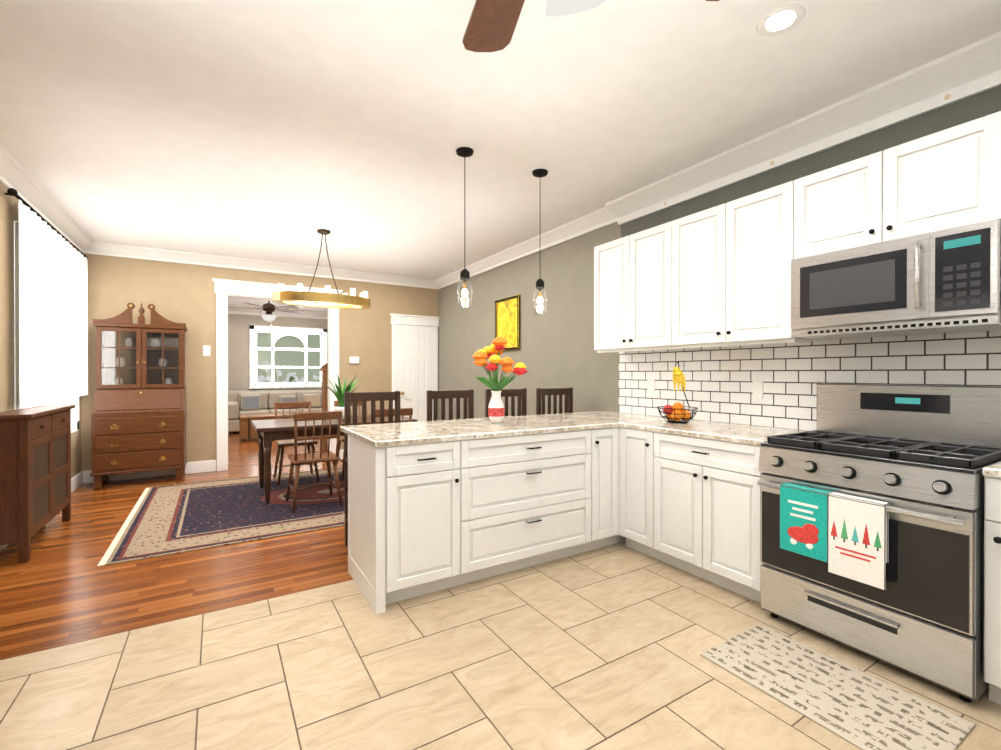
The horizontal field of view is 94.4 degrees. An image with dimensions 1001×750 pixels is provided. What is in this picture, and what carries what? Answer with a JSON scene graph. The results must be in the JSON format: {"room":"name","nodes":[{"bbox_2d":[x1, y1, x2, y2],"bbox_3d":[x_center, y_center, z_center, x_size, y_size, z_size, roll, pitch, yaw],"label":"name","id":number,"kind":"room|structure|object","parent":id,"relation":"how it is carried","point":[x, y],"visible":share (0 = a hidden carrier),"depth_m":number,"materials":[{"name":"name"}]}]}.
{"room":"kitchen and dining room","nodes":[
{"label":"kitchen and dining room","id":0,"kind":"room"},
{"bbox_2d":[0,183,80,477],"bbox_3d":[-4.194,-0.131,4.157,0.150,2.780,13.050,0,0,-31],"label":"wall","id":1,"kind":"structure","parent":0,"point":[8,210],"depth_m":3.48,"materials":[{"name":"beige paint"}]},
{"bbox_2d":[0,471,83,550],"bbox_3d":[-3.731,1.184,3.566,0.018,0.146,4.150,0,0,-31],"label":"baseboard","id":2,"kind":"structure","parent":1,"relation":"attached to","point":[80,478],"depth_m":5.07,"materials":[{"name":"white wood"}]},
{"bbox_2d":[0,145,91,253],"bbox_3d":[-2.762,-1.430,2.068,0.120,0.165,7.700,0,0,-31],"label":"crown molding","id":3,"kind":"structure","parent":1,"relation":"attached to","point":[12,175],"depth_m":3.87,"materials":[{"name":"white wood"}]},
{"bbox_2d":[5,188,87,405],"bbox_3d":[-4.168,-0.571,4.342,0.086,1.598,2.298,0,0,-31],"label":"curtain","id":4,"kind":"object","parent":1,"relation":"hanging from","point":[53,308],"visible":0.98,"depth_m":4.10,"materials":[{"name":"white fabric"}]},
{"bbox_2d":[14,221,78,432],"bbox_3d":[-4.208,-0.292,4.353,0.029,1.800,1.800,0,0,-31],"label":"window","id":5,"kind":"structure","parent":1,"relation":"in","point":[74,413],"depth_m":3.59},
{"bbox_2d":[0,432,352,659],"bbox_3d":[-3.196,1.276,6.941,4.750,0.064,9.350,0,0,-31],"label":"floor","id":6,"kind":"structure","parent":0,"point":[61,587],"depth_m":2.94,"materials":[{"name":"brown wood"}]},
{"bbox_2d":[0,405,74,562],"bbox_3d":[-3.533,0.759,3.521,0.239,0.995,1.120,0,0,-31],"label":"sideboard","id":7,"kind":"object","parent":6,"relation":"on","point":[35,469],"visible":1,"depth_m":3.21,"materials":[{"name":"brown wood"}]},
{"bbox_2d":[90,303,186,489],"bbox_3d":[-4.191,0.204,5.419,0.860,2.090,0.494,0,0,-31],"label":"secretary desk","id":8,"kind":"object","parent":6,"relation":"on","point":[138,418],"visible":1,"depth_m":5.33,"materials":[{"name":"brown wood"}]},
{"bbox_2d":[98,467,344,565],"bbox_3d":[-1.819,1.247,4.975,3.430,0.008,2.440,0,0,-31],"label":"rug","id":9,"kind":"object","parent":6,"relation":"on","point":[170,519],"visible":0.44,"depth_m":4.13,"materials":[{"name":"blue fabric"}]},
{"bbox_2d":[273,401,318,484],"bbox_3d":[-2.435,0.786,5.510,0.448,0.905,0.506,0,0,-31],"label":"dining chair","id":10,"kind":"object","parent":9,"relation":"on","point":[281,444],"visible":0.56,"depth_m":5.54,"materials":[{"name":"brown wood"}]},
{"bbox_2d":[286,411,342,511],"bbox_3d":[-1.799,0.790,4.470,0.448,0.905,0.506,0,0,-31],"label":"dining chair","id":11,"kind":"object","parent":9,"relation":"on","point":[296,459],"visible":0.96,"depth_m":4.33,"materials":[{"name":"brown wood"}]},
{"bbox_2d":[251,415,417,503],"bbox_3d":[-1.844,0.871,5.158,1.600,0.741,0.900,0,0,-31],"label":"dining table","id":12,"kind":"object","parent":9,"relation":"on","point":[268,431],"visible":0.48,"depth_m":4.68,"materials":[{"name":"brown wood"}]},
{"bbox_2d":[322,373,358,419],"bbox_3d":[-1.808,0.233,5.178,0.575,0.531,0.657,0,0,-31],"label":"potted plant","id":13,"kind":"object","parent":12,"relation":"on","point":[339,393],"visible":0.69,"depth_m":5.12,"materials":[{"name":"green plant"}]},
{"bbox_2d":[334,401,366,477],"bbox_3d":[-1.837,0.785,5.875,0.448,0.905,0.506,0,0,-31],"label":"dining chair","id":14,"kind":"object","parent":9,"relation":"on","point":[359,403],"visible":0.25,"depth_m":5.90,"materials":[{"name":"brown wood"}]},
{"bbox_2d":[376,408,412,422],"bbox_3d":[-1.202,0.789,4.835,0.448,0.905,0.506,0,0,-31],"label":"dining chair","id":15,"kind":"object","parent":9,"relation":"on","point":[406,412],"visible":0.06,"depth_m":4.67,"materials":[{"name":"brown wood"}]},
{"bbox_2d":[239,413,293,441],"bbox_3d":[-4.551,1.005,9.012,0.920,0.460,0.520,0,0,-31],"label":"trunk coffee table","id":16,"kind":"object","parent":6,"relation":"on","point":[247,430],"visible":0.46,"depth_m":8.67,"materials":[{"name":"brown wood"}]},
{"bbox_2d":[228,389,321,433],"bbox_3d":[-4.917,0.791,10.475,2.200,0.875,0.920,0,0,-31],"label":"sofa","id":17,"kind":"object","parent":6,"relation":"on","point":[251,402],"visible":0.58,"depth_m":10.25,"materials":[{"name":"fabric"}]},
{"bbox_2d":[320,362,327,451],"bbox_3d":[-2.188,0.514,7.934,1.670,1.450,0.240,0,0,-31],"label":"newel post","id":18,"kind":"object","parent":6,"relation":"on","point":[324,369],"visible":0.1,"depth_m":7.44,"materials":[{"name":"brown wood"}]},
{"bbox_2d":[344,391,399,544],"bbox_3d":[-0.876,0.692,3.381,0.420,1.130,0.400,0,0,-31],"label":"bar chair","id":19,"kind":"object","parent":6,"relation":"on","point":[364,397],"visible":0.29,"depth_m":3.48,"materials":[{"name":"brown wood"}]},
{"bbox_2d":[426,389,473,420],"bbox_3d":[-0.322,0.691,3.720,0.420,1.130,0.400,0,0,-31],"label":"bar chair","id":20,"kind":"object","parent":6,"relation":"on","point":[435,396],"visible":0.17,"depth_m":3.87,"materials":[{"name":"brown wood"}]},
{"bbox_2d":[485,388,526,417],"bbox_3d":[0.148,0.690,4.007,0.420,1.130,0.400,0,0,-31],"label":"bar chair","id":21,"kind":"object","parent":6,"relation":"on","point":[521,394],"visible":0.21,"depth_m":4.19,"materials":[{"name":"brown wood"}]},
{"bbox_2d":[536,387,572,414],"bbox_3d":[0.617,0.689,4.293,0.420,1.130,0.400,0,0,-31],"label":"bar chair","id":22,"kind":"object","parent":6,"relation":"on","point":[567,393],"visible":0.35,"depth_m":4.44,"materials":[{"name":"brown wood"}]},
{"bbox_2d":[81,253,437,470],"bbox_3d":[-2.962,-0.141,6.551,4.450,2.780,0.150,0,0,-31],"label":"wall","id":23,"kind":"structure","parent":0,"point":[178,292],"depth_m":5.94,"materials":[{"name":"beige paint"}]},
{"bbox_2d":[84,460,215,483],"bbox_3d":[-4.240,1.176,5.676,1.290,0.146,0.018,0,0,-31],"label":"baseboard","id":24,"kind":"structure","parent":23,"relation":"attached to","point":[210,465],"depth_m":5.71,"materials":[{"name":"white wood"}]},
{"bbox_2d":[203,345,209,355],"bbox_3d":[-3.777,-0.313,5.957,0.080,0.130,0.011,0,0,-31],"label":"switch plate","id":25,"kind":"object","parent":23,"relation":"attached to","point":[206,352],"depth_m":5.95,"materials":[{"name":"white plastic"}]},
{"bbox_2d":[92,241,431,287],"bbox_3d":[-2.895,-1.468,6.428,4.200,0.125,0.120,0,0,-31],"label":"crown molding","id":26,"kind":"structure","parent":23,"relation":"attached to","point":[98,248],"depth_m":6.13,"materials":[{"name":"white wood"}]},
{"bbox_2d":[212,278,342,470],"bbox_3d":[-3.068,0.000,6.477,1.630,2.491,0.225,0,0,-31],"label":"door frame","id":27,"kind":"structure","parent":23,"relation":"attached to","point":[224,289],"depth_m":6.08,"materials":[{"name":"white wood"}]},
{"bbox_2d":[340,449,343,459],"bbox_3d":[-2.034,1.171,7.024,0.780,0.146,0.018,0,0,-31],"label":"baseboard","id":28,"kind":"structure","parent":23,"relation":"attached to","point":[341,451],"depth_m":6.83,"materials":[{"name":"white wood"}]},
{"bbox_2d":[349,357,358,363],"bbox_3d":[-2.185,-0.222,6.919,0.140,0.100,0.029,0,0,-31],"label":"switch plate","id":29,"kind":"object","parent":23,"relation":"attached to","point":[355,360],"depth_m":6.91,"materials":[{"name":"white plastic"}]},
{"bbox_2d":[390,314,438,408],"bbox_3d":[-1.359,0.144,7.420,0.840,2.196,0.040,0,0,-31],"label":"door frame","id":30,"kind":"structure","parent":23,"relation":"attached to","point":[404,319],"depth_m":7.37,"materials":[{"name":"white wood"}]},
{"bbox_2d":[398,325,432,420],"bbox_3d":[-1.344,0.222,7.396,0.584,2.025,0.089,0,0,-31],"label":"interior door","id":31,"kind":"structure","parent":23,"relation":"in","point":[415,378],"depth_m":7.42,"materials":[{"name":"white wood"}]},
{"bbox_2d":[228,314,327,390],"bbox_3d":[-5.595,-0.158,10.860,4.450,2.780,0.150,0,0,-31],"label":"wall","id":32,"kind":"structure","parent":0,"point":[239,352],"depth_m":10.62,"materials":[{"name":"grey paint"}]},
{"bbox_2d":[228,305,327,318],"bbox_3d":[-5.511,-1.465,10.718,4.450,0.165,0.170,0,0,-31],"label":"crown molding","id":33,"kind":"structure","parent":32,"relation":"attached to","point":[244,311],"depth_m":10.96,"materials":[{"name":"white wood"}]},
{"bbox_2d":[249,325,326,388],"bbox_3d":[-5.053,-0.414,11.114,1.740,1.470,0.140,0,0,-31],"label":"living room window","id":34,"kind":"structure","parent":32,"relation":"in","point":[281,332],"depth_m":11.06,"materials":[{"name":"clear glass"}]},
{"bbox_2d":[0,541,1000,749],"bbox_3d":[0.206,1.299,1.373,4.750,0.063,3.700,0,0,-31],"label":"floor","id":35,"kind":"structure","parent":0,"point":[603,648],"depth_m":1.94,"materials":[{"name":"tile"}]},
{"bbox_2d":[344,427,463,613],"bbox_3d":[-0.603,0.822,2.825,0.493,0.885,0.626,0,0,-31],"label":"base cabinet","id":36,"kind":"object","parent":35,"relation":"on","point":[436,505],"depth_m":2.58,"materials":[{"name":"wood"}]},
{"bbox_2d":[428,419,591,583],"bbox_3d":[0.040,0.820,3.215,1.125,0.885,0.621,0,0,-31],"label":"base cabinet","id":37,"kind":"object","parent":35,"relation":"on","point":[528,482],"depth_m":2.94,"materials":[{"name":"wood"}]},
{"bbox_2d":[472,337,527,422],"bbox_3d":[-0.021,0.033,3.261,0.348,0.618,0.363,0,0,-31],"label":"flower vase","id":38,"kind":"object","parent":37,"relation":"on","point":[493,352],"visible":1,"depth_m":3.24,"materials":[{"name":"white ceramic"}]},
{"bbox_2d":[560,419,619,549],"bbox_3d":[0.607,0.819,3.525,0.281,0.885,0.683,0,0,-31],"label":"base cabinet","id":39,"kind":"object","parent":35,"relation":"on","point":[605,437],"depth_m":3.29,"materials":[{"name":"wood"}]},
{"bbox_2d":[612,419,683,559],"bbox_3d":[1.190,0.820,3.350,0.698,0.885,0.387,0,0,-31],"label":"base cabinet","id":40,"kind":"object","parent":35,"relation":"on","point":[639,448],"depth_m":3.19,"materials":[{"name":"wood"}]},
{"bbox_2d":[644,423,799,602],"bbox_3d":[1.463,0.821,2.961,0.637,0.885,0.792,0,0,-31],"label":"base cabinet","id":41,"kind":"object","parent":35,"relation":"on","point":[710,490],"depth_m":2.73,"materials":[{"name":"wood"}]},
{"bbox_2d":[657,362,697,422],"bbox_3d":[1.276,0.122,3.346,0.276,0.438,0.276,0,0,-31],"label":"fruit basket","id":42,"kind":"object","parent":41,"relation":"on","point":[676,412],"visible":1,"depth_m":3.32,"materials":[{"name":"orange food"}]},
{"bbox_2d":[700,624,974,749],"bbox_3d":[1.307,1.260,1.881,0.480,0.008,0.780,0,0,-31],"label":"mat","id":43,"kind":"object","parent":35,"relation":"on","point":[860,709],"visible":1,"depth_m":1.82,"materials":[{"name":"beige fabric"}]},
{"bbox_2d":[757,383,1000,702],"bbox_3d":[1.817,0.657,2.231,0.742,1.211,0.804,0,0,-31],"label":"range","id":44,"kind":"object","parent":35,"relation":"on","point":[872,520],"visible":1,"depth_m":2.04,"materials":[{"name":"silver metal"}]},
{"bbox_2d":[982,463,1000,704],"bbox_3d":[2.204,0.826,1.686,0.703,0.885,0.517,0,0,-31],"label":"base cabinet","id":45,"kind":"object","parent":35,"relation":"on","point":[992,475],"depth_m":1.73,"materials":[{"name":"wood"}]},
{"bbox_2d":[0,0,1000,311],"bbox_3d":[-2.232,-1.586,5.350,4.750,0.120,13.050,0,0,-31],"label":"ceiling","id":46,"kind":"structure","parent":0,"point":[276,130],"depth_m":2.60,"materials":[{"name":"white paint"}]},
{"bbox_2d":[228,300,303,320],"bbox_3d":[-4.292,-1.218,8.568,1.274,0.642,1.235,0,0,-31],"label":"room ceiling fan","id":47,"kind":"object","parent":46,"relation":"hanging from","point":[268,308],"visible":0.83,"depth_m":8.45,"materials":[{"name":"brown metal"}]},
{"bbox_2d":[273,229,370,308],"bbox_3d":[-1.868,-1.134,4.901,0.980,0.780,0.520,0,0,-31],"label":"chandelier","id":48,"kind":"object","parent":46,"relation":"hanging from","point":[298,296],"visible":1,"depth_m":4.81,"materials":[{"name":"gold metal"}]},
{"bbox_2d":[456,147,473,307],"bbox_3d":[-0.241,-0.987,3.141,0.120,1.060,0.120,0,0,-31],"label":"pendant light","id":49,"kind":"object","parent":46,"relation":"hanging from","point":[464,152],"visible":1,"depth_m":3.13,"materials":[{"name":"black metal"}]},
{"bbox_2d":[532,169,547,313],"bbox_3d":[0.296,-0.988,3.470,0.120,1.060,0.120,0,0,-31],"label":"pendant light","id":50,"kind":"object","parent":46,"relation":"hanging from","point":[539,173],"visible":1,"depth_m":3.45,"materials":[{"name":"black metal"}]},
{"bbox_2d":[462,0,719,51],"bbox_3d":[0.167,-1.182,1.030,1.345,0.652,1.388,0,0,-31],"label":"kitchen ceiling fan","id":51,"kind":"object","parent":46,"relation":"hanging from","point":[491,25],"visible":1,"depth_m":1.53,"materials":[{"name":"brown wood"}]},
{"bbox_2d":[757,4,805,35],"bbox_3d":[1.195,-1.509,1.977,0.180,0.006,0.180,0,0,-31],"label":"recessed light","id":52,"kind":"object","parent":46,"relation":"in","point":[781,20],"visible":1,"depth_m":1.97,"materials":[{"name":"white plastic"}]},
{"bbox_2d":[438,85,1000,430],"bbox_3d":[-0.269,-0.141,6.555,0.150,2.780,13.050,0,0,-31],"label":"wall","id":53,"kind":"structure","parent":0,"point":[556,350],"depth_m":4.84,"materials":[{"name":"grey paint"}]},
{"bbox_2d":[495,294,519,350],"bbox_3d":[0.083,-0.638,5.802,0.027,0.660,0.560,0,0,-31],"label":"framed painting","id":54,"kind":"object","parent":53,"relation":"attached to","point":[507,318],"visible":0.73,"depth_m":5.76,"materials":[{"name":"black metal"}]},
{"bbox_2d":[594,225,677,351],"bbox_3d":[1.173,-0.654,3.703,0.351,0.890,0.857,0,0,-31],"label":"upper cabinet","id":55,"kind":"object","parent":53,"relation":"attached to","point":[628,269],"depth_m":3.64,"materials":[{"name":"white wood"}]},
{"bbox_2d":[428,31,1000,288],"bbox_3d":[0.911,-1.439,4.312,0.170,0.165,7.700,0,0,-31],"label":"crown molding","id":56,"kind":"structure","parent":53,"relation":"attached to","point":[972,69],"depth_m":2.80,"materials":[{"name":"white wood"}]},
{"bbox_2d":[662,181,823,348],"bbox_3d":[1.563,-0.652,3.063,0.351,0.890,0.872,0,0,-31],"label":"upper cabinet","id":57,"kind":"object","parent":53,"relation":"attached to","point":[718,276],"depth_m":2.91,"materials":[{"name":"white wood"}]},
{"bbox_2d":[619,330,1000,430],"bbox_3d":[1.852,0.276,2.937,0.004,0.975,2.980,0,0,-31],"label":"tile backsplash","id":58,"kind":"structure","parent":53,"relation":"attached to","point":[721,379],"depth_m":2.95,"materials":[{"name":"white tile"}]},
{"bbox_2d":[648,380,654,393],"bbox_3d":[1.262,0.100,3.888,0.010,0.120,0.070,0,0,-31],"label":"outlet","id":59,"kind":"object","parent":58,"relation":"attached to","point":[651,383],"depth_m":3.88,"materials":[{"name":"white plastic"}]},
{"bbox_2d":[752,381,762,398],"bbox_3d":[1.732,0.103,3.121,0.010,0.120,0.070,0,0,-31],"label":"outlet","id":60,"kind":"object","parent":58,"relation":"attached to","point":[757,390],"depth_m":3.12,"materials":[{"name":"white plastic"}]},
{"bbox_2d":[794,111,1000,258],"bbox_3d":[2.003,-0.869,2.343,0.351,0.450,0.815,0,0,-31],"label":"upper cabinet","id":61,"kind":"object","parent":53,"relation":"attached to","point":[950,177],"depth_m":2.18,"materials":[{"name":"white wood"}]},
{"bbox_2d":[791,219,1000,339],"bbox_3d":[1.966,-0.424,2.321,0.440,0.431,0.802,0,0,-31],"label":"over-the-range microwave","id":62,"kind":"object","parent":61,"relation":"attached to","point":[948,280],"visible":1,"depth_m":2.15,"materials":[{"name":"silver metal"}]},
{"label":"outside","id":63,"kind":"structure","parent":0,"visible":0},
{"bbox_2d":[257,332,319,382],"bbox_3d":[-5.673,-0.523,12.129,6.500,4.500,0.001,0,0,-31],"label":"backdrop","id":64,"kind":"structure","parent":63,"point":[265,361],"depth_m":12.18,"materials":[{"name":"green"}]}
]}

